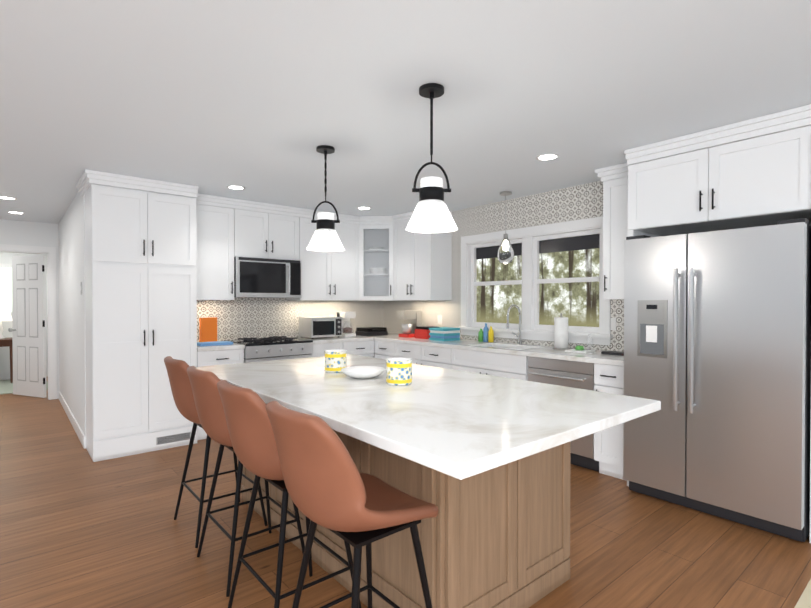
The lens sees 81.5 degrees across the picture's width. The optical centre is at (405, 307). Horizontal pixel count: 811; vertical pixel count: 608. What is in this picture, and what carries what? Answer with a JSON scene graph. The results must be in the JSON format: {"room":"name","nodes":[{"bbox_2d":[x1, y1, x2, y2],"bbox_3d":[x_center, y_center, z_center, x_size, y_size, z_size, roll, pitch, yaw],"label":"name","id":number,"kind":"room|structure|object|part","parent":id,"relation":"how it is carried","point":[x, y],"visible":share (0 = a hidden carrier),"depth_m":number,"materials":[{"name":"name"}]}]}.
{"room":"kitchen","nodes":[
{"label":"kitchen","id":0,"kind":"room"},
{"bbox_2d":[0,252,47,379],"bbox_3d":[-7.008,0.042,8.223,6.000,2.440,0.100,0,1,-40],"label":"wall","id":1,"kind":"structure","parent":0,"point":[5,257],"depth_m":8.22,"materials":[{"name":"white paint"}]},
{"bbox_2d":[0,263,11,314],"bbox_3d":[-7.046,-0.312,8.109,1.040,0.890,0.020,0,1,-40],"label":"window","id":2,"kind":"structure","parent":1,"relation":"in","point":[5,285],"depth_m":8.19,"materials":[{"name":"white"}]},
{"bbox_2d":[0,219,59,390],"bbox_3d":[-6.643,0.073,5.147,4.600,2.440,0.120,0,1,-40],"label":"wall","id":3,"kind":"structure","parent":0,"point":[17,232],"depth_m":6.42,"materials":[{"name":"white paint"}]},
{"bbox_2d":[8,255,45,397],"bbox_3d":[-5.385,0.266,6.694,0.406,1.996,0.652,0,1,-40],"label":"hall door","id":4,"kind":"structure","parent":3,"relation":"in","point":[28,329],"depth_m":6.68,"materials":[{"name":"white wood"}]},
{"bbox_2d":[0,244,56,399],"bbox_3d":[-5.239,0.226,6.315,0.890,2.110,0.140,0,1,-40],"label":"door frame","id":5,"kind":"structure","parent":3,"relation":"attached to","point":[50,252],"depth_m":6.51,"materials":[{"name":"white wood"}]},
{"bbox_2d":[58,192,85,439],"bbox_3d":[-3.849,0.070,5.490,0.120,2.440,2.950,0,1,-40],"label":"wall","id":6,"kind":"structure","parent":0,"point":[72,343],"depth_m":5.09,"materials":[{"name":"white paint"}]},
{"bbox_2d":[57,391,85,448],"bbox_3d":[-3.910,1.235,5.450,0.040,0.110,2.950,0,1,-40],"label":"baseboard","id":7,"kind":"structure","parent":6,"relation":"attached to","point":[77,428],"depth_m":4.89,"materials":[{"name":"white wood"}]},
{"bbox_2d":[197,298,383,341],"bbox_3d":[-1.606,0.068,5.697,3.580,2.440,0.120,0,1,-40],"label":"wall","id":8,"kind":"structure","parent":0,"point":[237,318],"depth_m":5.63,"materials":[{"name":"tile"}]},
{"bbox_2d":[196,197,239,299],"bbox_3d":[-2.075,-0.579,4.993,0.517,1.005,0.340,0,1,-40],"label":"upper cabinet","id":9,"kind":"object","parent":8,"relation":"attached to","point":[217,222],"depth_m":4.88,"materials":[{"name":"white wood"}]},
{"bbox_2d":[240,205,295,259],"bbox_3d":[-1.632,-0.814,5.362,0.760,0.541,0.340,0,1,-40],"label":"upper cabinet","id":10,"kind":"object","parent":8,"relation":"attached to","point":[264,233],"depth_m":5.23,"materials":[{"name":"white wood"}]},
{"bbox_2d":[234,256,301,297],"bbox_3d":[-1.597,-0.324,5.325,0.754,0.430,0.450,0,1,-40],"label":"microwave","id":11,"kind":"object","parent":10,"relation":"attached to","point":[254,277],"visible":0.96,"depth_m":5.17,"materials":[{"name":"grey plastic"}]},
{"bbox_2d":[287,213,367,300],"bbox_3d":[-1.012,-0.587,5.860,0.950,1.005,0.381,0,1,-40],"label":"upper cabinet","id":12,"kind":"object","parent":8,"relation":"attached to","point":[326,276],"depth_m":5.75,"materials":[{"name":"white wood"}]},
{"bbox_2d":[368,297,375,300],"bbox_3d":[-0.578,-0.590,6.148,0.284,1.005,0.265,0,1,-40],"label":"upper cabinet","id":13,"kind":"object","parent":8,"relation":"attached to","point":[369,298],"depth_m":6.01,"materials":[{"name":"white wood"}]},
{"bbox_2d":[360,221,391,296],"bbox_3d":[-0.372,-0.597,6.006,0.320,0.912,0.320,0,1,-40],"label":"upper cabinet","id":14,"kind":"object","parent":8,"relation":"attached to","point":[384,258],"depth_m":6.08,"materials":[{"name":"white"}]},
{"bbox_3d":[-0.360,-0.621,6.136,0.565,1.067,0.565,0,1,-40],"label":"corner glass mount","id":15,"kind":"part","parent":14,"relation":"part of","materials":[{"name":"white"}]},
{"bbox_2d":[0,376,810,607],"bbox_3d":[-1.837,1.329,4.026,10.500,0.050,15.000,0,1,-40],"label":"floor","id":16,"kind":"structure","parent":0,"point":[79,528],"depth_m":2.62,"materials":[{"name":"brown wood"}]},
{"bbox_2d":[0,379,47,394],"bbox_3d":[-6.799,1.267,7.170,2.150,0.012,1.600,0,1,-40],"label":"area rug","id":17,"kind":"object","parent":16,"relation":"on","point":[6,386],"visible":0.2,"depth_m":7.38,"materials":[{"name":"grey"}]},
{"bbox_2d":[0,338,12,382],"bbox_3d":[-6.948,0.892,7.694,0.900,0.728,0.500,0,1,-40],"label":"table","id":18,"kind":"object","parent":17,"relation":"on","point":[6,342],"visible":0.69,"depth_m":7.78,"materials":[{"name":"brown wood"}]},
{"bbox_2d":[0,308,11,338],"bbox_3d":[-6.770,0.266,7.864,0.320,0.520,0.315,0,1,-40],"label":"light","id":19,"kind":"object","parent":18,"relation":"on","point":[5,314],"visible":0.98,"depth_m":7.84,"materials":[{"name":"white ceramic"}]},
{"bbox_2d":[76,169,197,461],"bbox_3d":[-2.505,0.082,4.416,0.885,2.437,0.680,0,1,-40],"label":"pantry cabinet","id":20,"kind":"object","parent":16,"relation":"on","point":[140,285],"visible":0.98,"depth_m":4.17,"materials":[{"name":"white painted wood"},{"name":"black metal"}]},
{"bbox_2d":[164,356,267,547],"bbox_3d":[-1.168,0.805,2.845,0.505,1.026,0.475,0,1,-40],"label":"stool","id":21,"kind":"object","parent":16,"relation":"on","point":[181,389],"visible":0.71,"depth_m":2.66,"materials":[{"name":"leather"}]},
{"bbox_3d":[-1.171,0.498,2.840,0.507,0.424,0.508,0,1,-40],"label":"seat","id":22,"kind":"part","parent":21,"relation":"part of","materials":[{"name":"leather"}]},
{"bbox_2d":[197,349,243,439],"bbox_3d":[-2.013,0.858,4.883,0.456,0.876,0.610,0,1,-40],"label":"base cabinet","id":23,"kind":"object","parent":16,"relation":"on","point":[236,356],"depth_m":4.63,"materials":[{"name":"white wood"}]},
{"bbox_2d":[197,336,372,351],"bbox_3d":[-1.389,0.395,5.390,2.068,0.039,0.630,0,1,-40],"label":"countertop","id":24,"kind":"structure","parent":23,"relation":"on","point":[325,340],"depth_m":5.41,"materials":[{"name":"stone"}]},
{"bbox_2d":[199,317,216,341],"bbox_3d":[-2.083,0.244,4.977,0.160,0.270,0.070,0,1,-40],"label":"cutting board","id":25,"kind":"object","parent":24,"relation":"on","point":[207,329],"visible":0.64,"depth_m":4.95,"materials":[{"name":"orange"}]},
{"bbox_2d":[197,341,232,345],"bbox_3d":[-1.948,0.368,4.785,0.320,0.025,0.200,0,1,-40],"label":"cloth","id":26,"kind":"object","parent":24,"relation":"on","point":[213,343],"visible":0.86,"depth_m":4.75,"materials":[{"name":"blue fabric"}]},
{"bbox_2d":[299,316,341,338],"bbox_3d":[-1.033,0.246,5.764,0.420,0.250,0.357,0,1,-40],"label":"toaster oven","id":27,"kind":"object","parent":24,"relation":"on","point":[315,327],"visible":1,"depth_m":5.64,"materials":[{"name":"silver metal"}]},
{"bbox_2d":[337,312,355,336],"bbox_3d":[-0.756,0.213,6.008,0.160,0.310,0.200,0,1,-40],"label":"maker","id":28,"kind":"object","parent":24,"relation":"on","point":[347,329],"visible":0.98,"depth_m":5.96,"materials":[{"name":"white plastic"}]},
{"bbox_2d":[187,366,304,596],"bbox_3d":[-0.836,0.809,2.419,0.505,1.026,0.475,0,1,-40],"label":"stool","id":29,"kind":"object","parent":16,"relation":"on","point":[209,406],"visible":0.52,"depth_m":2.24,"materials":[{"name":"leather"}]},
{"bbox_3d":[-0.839,0.502,2.413,0.507,0.424,0.508,0,1,-40],"label":"seat","id":30,"kind":"part","parent":29,"relation":"part of","materials":[{"name":"leather"}]},
{"bbox_2d":[224,336,312,362],"bbox_3d":[-1.513,0.817,5.236,0.756,0.950,0.712,0,1,-40],"label":"range","id":31,"kind":"object","parent":16,"relation":"on","point":[273,348],"visible":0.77,"depth_m":5.03,"materials":[{"name":"grey metal"}]},
{"bbox_2d":[217,380,360,607],"bbox_3d":[-0.511,0.813,1.987,0.505,1.026,0.475,0,1,-40],"label":"stool","id":32,"kind":"object","parent":16,"relation":"on","point":[251,434],"visible":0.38,"depth_m":1.80,"materials":[{"name":"leather"}]},
{"bbox_3d":[-0.514,0.506,1.981,0.507,0.424,0.508,0,1,-40],"label":"seat","id":33,"kind":"part","parent":32,"relation":"part of","materials":[{"name":"leather"}]},
{"bbox_2d":[312,342,348,356],"bbox_3d":[-1.070,0.850,5.676,0.479,0.876,0.610,0,1,-40],"label":"base cabinet","id":34,"kind":"object","parent":16,"relation":"on","point":[318,349],"depth_m":5.42,"materials":[{"name":"white wood"}]},
{"bbox_2d":[266,401,438,607],"bbox_3d":[-0.185,0.818,1.568,0.505,1.026,0.475,0,1,-40],"label":"stool","id":35,"kind":"object","parent":16,"relation":"on","point":[329,486],"visible":1,"depth_m":1.39,"materials":[{"name":"leather"}]},
{"bbox_3d":[-0.189,0.510,1.562,0.507,0.424,0.508,0,1,-40],"label":"seat","id":36,"kind":"part","parent":35,"relation":"part of","materials":[{"name":"leather"}]},
{"bbox_2d":[349,341,373,357],"bbox_3d":[-0.781,0.848,5.918,0.519,0.876,0.610,0,1,-40],"label":"base cabinet","id":37,"kind":"object","parent":16,"relation":"on","point":[362,348],"depth_m":5.73,"materials":[{"name":"white wood"}]},
{"bbox_2d":[241,430,570,607],"bbox_3d":[-0.243,0.873,2.670,1.140,0.890,1.960,0,1,-40],"label":"kitchen island","id":38,"kind":"object","parent":16,"relation":"on","point":[498,537],"visible":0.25,"depth_m":1.96,"materials":[{"name":"brown wood"}]},
{"bbox_2d":[196,354,660,479],"bbox_3d":[-0.150,0.409,2.495,1.225,0.039,2.360,0,1,-40],"label":"island countertop","id":39,"kind":"structure","parent":38,"relation":"on","point":[459,424],"depth_m":1.86,"materials":[{"name":"stone"}]},
{"bbox_2d":[324,350,346,372],"bbox_3d":[-0.421,0.323,2.829,0.138,0.124,0.138,0,1,-40],"label":"mug","id":40,"kind":"object","parent":39,"relation":"on","point":[335,361],"visible":0.81,"depth_m":2.77,"materials":[{"name":"white ceramic"}]},
{"bbox_2d":[341,366,385,378],"bbox_3d":[-0.234,0.364,2.607,0.250,0.046,0.250,0,1,-40],"label":"bowl","id":41,"kind":"object","parent":39,"relation":"on","point":[362,372],"visible":1,"depth_m":2.56,"materials":[{"name":"white ceramic"}]},
{"bbox_2d":[386,358,412,385],"bbox_3d":[-0.032,0.327,2.397,0.138,0.124,0.138,0,1,-40],"label":"mug","id":42,"kind":"object","parent":39,"relation":"on","point":[398,371],"visible":1,"depth_m":2.34,"materials":[{"name":"white ceramic"}]},
{"bbox_2d":[373,340,626,480],"bbox_3d":[0.643,0.856,5.072,0.648,0.875,3.736,0,1,-40],"label":"base cabinet","id":43,"kind":"object","parent":16,"relation":"on","point":[608,449],"visible":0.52,"depth_m":4.29,"materials":[{"name":"white wood"}]},
{"bbox_2d":[356,333,623,365],"bbox_3d":[0.651,0.486,5.073,0.630,0.215,3.734,0,1,-40],"label":"countertop","id":44,"kind":"structure","parent":43,"relation":"on","point":[550,352],"depth_m":4.41,"materials":[{"name":"stone"}]},
{"bbox_2d":[355,327,387,335],"bbox_3d":[-0.435,0.317,6.187,0.320,0.100,0.320,0,1,-40],"label":"grill","id":45,"kind":"object","parent":44,"relation":"on","point":[369,331],"visible":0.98,"depth_m":6.10,"materials":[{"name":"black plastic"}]},
{"bbox_2d":[398,310,421,337],"bbox_3d":[0.057,0.205,5.881,0.300,0.330,0.180,0,1,-40],"label":"stand mixer","id":46,"kind":"object","parent":44,"relation":"on","point":[414,317],"visible":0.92,"depth_m":5.82,"materials":[{"name":"red plastic"}]},
{"bbox_2d":[415,326,437,338],"bbox_3d":[0.265,0.302,5.665,0.220,0.140,0.220,0,1,-40],"label":"appliance","id":47,"kind":"object","parent":44,"relation":"on","point":[422,332],"visible":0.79,"depth_m":5.58,"materials":[{"name":"red plastic"}]},
{"bbox_2d":[429,327,459,340],"bbox_3d":[0.447,0.306,5.387,0.260,0.138,0.240,0,1,-40],"label":"towels","id":48,"kind":"object","parent":44,"relation":"on","point":[444,334],"depth_m":5.30,"materials":[{"name":"teal fabric"}]},
{"bbox_2d":[506,304,522,344],"bbox_3d":[1.076,0.175,4.789,0.242,0.410,0.129,0,1,-40],"label":"faucet","id":49,"kind":"object","parent":44,"relation":"on","point":[519,341],"visible":1,"depth_m":4.80,"materials":[{"name":"silver metal"}]},
{"bbox_2d":[553,313,569,348],"bbox_3d":[1.445,0.220,4.370,0.150,0.330,0.150,0,1,-40],"label":"paper towel roll","id":50,"kind":"object","parent":44,"relation":"on","point":[560,332],"visible":1,"depth_m":4.32,"materials":[{"name":"white paper"}]},
{"bbox_2d":[565,334,623,355],"bbox_3d":[1.652,0.313,4.022,0.268,0.150,0.480,0,1,-40],"label":"tray","id":51,"kind":"object","parent":44,"relation":"on","point":[578,349],"depth_m":4.01,"materials":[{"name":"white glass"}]},
{"bbox_2d":[528,356,598,471],"bbox_3d":[1.468,0.865,4.069,0.636,0.868,0.616,0,1,-40],"label":"dishwasher","id":52,"kind":"object","parent":16,"relation":"on","point":[573,374],"visible":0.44,"depth_m":3.81,"materials":[{"name":"grey metal"}]},
{"bbox_2d":[623,218,810,541],"bbox_3d":[2.103,0.405,3.145,0.826,1.793,0.971,0,1,-40],"label":"refrigerator","id":53,"kind":"object","parent":16,"relation":"on","point":[717,344],"visible":1,"depth_m":2.83,"materials":[{"name":"grey metal"}]},
{"bbox_2d":[624,104,810,542],"bbox_3d":[2.194,0.094,3.186,0.690,2.437,1.125,0,1,-40],"label":"tall cabinet","id":54,"kind":"object","parent":16,"relation":"on","point":[754,172],"visible":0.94,"depth_m":2.97,"materials":[{"name":"white wood"}]},
{"bbox_2d":[794,579,810,607],"bbox_3d":[2.868,1.326,1.266,1.550,0.012,2.720,0,1,-40],"label":"entry rug","id":55,"kind":"object","parent":16,"relation":"on","point":[804,600],"depth_m":2.12,"materials":[{"name":"beige fabric"}]},
{"bbox_2d":[0,0,810,223],"bbox_3d":[-3.200,-1.166,4.030,8.450,0.060,13.200,0,1,-40],"label":"ceiling","id":56,"kind":"structure","parent":0,"point":[260,100],"depth_m":2.43,"materials":[{"name":"white paint"}]},
{"bbox_2d":[0,196,16,199],"bbox_3d":[-4.170,-1.143,4.927,0.170,0.004,0.170,0,1,-40],"label":"recessed light","id":57,"kind":"object","parent":56,"relation":"in","point":[7,198],"visible":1,"depth_m":4.94,"materials":[{"name":"white plastic"}]},
{"bbox_2d":[7,211,24,213],"bbox_3d":[-4.745,-1.151,5.737,0.170,0.004,0.170,0,1,-40],"label":"recessed light","id":58,"kind":"object","parent":56,"relation":"in","point":[13,212],"visible":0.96,"depth_m":5.72,"materials":[{"name":"white"}]},
{"bbox_2d":[227,185,245,189],"bbox_3d":[-1.611,-1.138,4.479,0.170,0.004,0.170,0,1,-40],"label":"recessed light","id":59,"kind":"object","parent":56,"relation":"in","point":[235,187],"visible":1,"depth_m":4.48,"materials":[{"name":"white plastic"}]},
{"bbox_2d":[307,145,344,251],"bbox_3d":[-0.567,-0.769,3.341,0.270,0.719,0.270,0,1,-40],"label":"pendant light","id":60,"kind":"object","parent":56,"relation":"hanging from","point":[325,226],"visible":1,"depth_m":3.32,"materials":[{"name":"white glass"}]},
{"bbox_2d":[357,207,370,209],"bbox_3d":[-0.482,-1.148,5.467,0.170,0.004,0.170,0,1,-40],"label":"recessed light","id":61,"kind":"object","parent":56,"relation":"in","point":[364,208],"visible":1,"depth_m":5.48,"materials":[{"name":"white plastic"}]},
{"bbox_2d":[406,83,457,232],"bbox_3d":[0.134,-0.759,2.415,0.270,0.719,0.270,0,1,-40],"label":"pendant light","id":62,"kind":"object","parent":56,"relation":"hanging from","point":[431,197],"visible":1,"depth_m":2.40,"materials":[{"name":"black metal"}]},
{"bbox_2d":[497,191,513,263],"bbox_3d":[0.998,-0.784,4.689,0.164,0.714,0.164,0,1,-40],"label":"light","id":63,"kind":"object","parent":56,"relation":"hanging from","point":[505,254],"visible":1,"depth_m":4.64,"materials":[{"name":"silver metal"}]},
{"bbox_2d":[536,153,558,160],"bbox_3d":[1.069,-1.129,3.544,0.170,0.004,0.170,0,1,-40],"label":"recessed light","id":64,"kind":"object","parent":56,"relation":"in","point":[546,157],"visible":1,"depth_m":3.55,"materials":[{"name":"white plastic"}]},
{"bbox_2d":[384,181,810,351],"bbox_3d":[1.264,0.075,4.948,0.150,2.440,4.960,0,1,-40],"label":"wall","id":65,"kind":"structure","parent":0,"point":[582,201],"depth_m":5.00,"materials":[{"name":"tile"}]},
{"bbox_2d":[380,297,391,300],"bbox_3d":[-0.144,-0.590,6.111,0.265,1.005,0.284,0,1,-40],"label":"upper cabinet","id":66,"kind":"object","parent":65,"relation":"attached to","point":[381,298],"depth_m":5.99,"materials":[{"name":"white wood"}]},
{"bbox_2d":[392,217,415,300],"bbox_3d":[0.073,-0.588,5.942,0.381,1.005,0.453,0,1,-40],"label":"upper cabinet","id":67,"kind":"object","parent":65,"relation":"attached to","point":[403,241],"depth_m":5.84,"materials":[{"name":"white wood"}]},
{"bbox_2d":[416,213,451,300],"bbox_3d":[0.292,-0.586,5.714,0.340,1.005,0.414,0,1,-40],"label":"upper cabinet","id":68,"kind":"object","parent":65,"relation":"attached to","point":[433,250],"depth_m":5.56,"materials":[{"name":"white wood"}]},
{"bbox_2d":[438,315,441,323],"bbox_3d":[0.423,0.151,5.828,0.006,0.110,0.070,0,1,-40],"label":"electrical outlet plate","id":69,"kind":"object","parent":65,"relation":"attached to","point":[439,316],"depth_m":5.82,"materials":[{"name":"white plastic"}]},
{"bbox_2d":[458,216,612,344],"bbox_3d":[1.279,-0.244,4.888,0.200,1.150,1.835,0,1,-40],"label":"window","id":70,"kind":"structure","parent":65,"relation":"in","point":[529,249],"depth_m":4.84,"materials":[{"name":"white wood"}]},
{"bbox_2d":[595,163,627,299],"bbox_3d":[1.826,-0.598,3.858,0.380,1.067,0.380,0,1,-40],"label":"upper cabinet","id":71,"kind":"object","parent":65,"relation":"attached to","point":[614,179],"visible":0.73,"depth_m":3.80,"materials":[{"name":"white wood"}]},
{"bbox_2d":[610,318,615,329],"bbox_3d":[1.826,0.148,4.159,0.006,0.110,0.070,0,1,-40],"label":"electrical outlet plate","id":72,"kind":"object","parent":65,"relation":"attached to","point":[612,323],"depth_m":4.15,"materials":[{"name":"white plastic"}]},
{"label":"outside","id":73,"kind":"structure","parent":0,"visible":0},
{"bbox_2d":[477,248,599,326],"bbox_3d":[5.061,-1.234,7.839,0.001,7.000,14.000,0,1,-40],"label":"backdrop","id":74,"kind":"structure","parent":73,"point":[576,303],"depth_m":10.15,"materials":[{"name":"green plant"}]}
]}

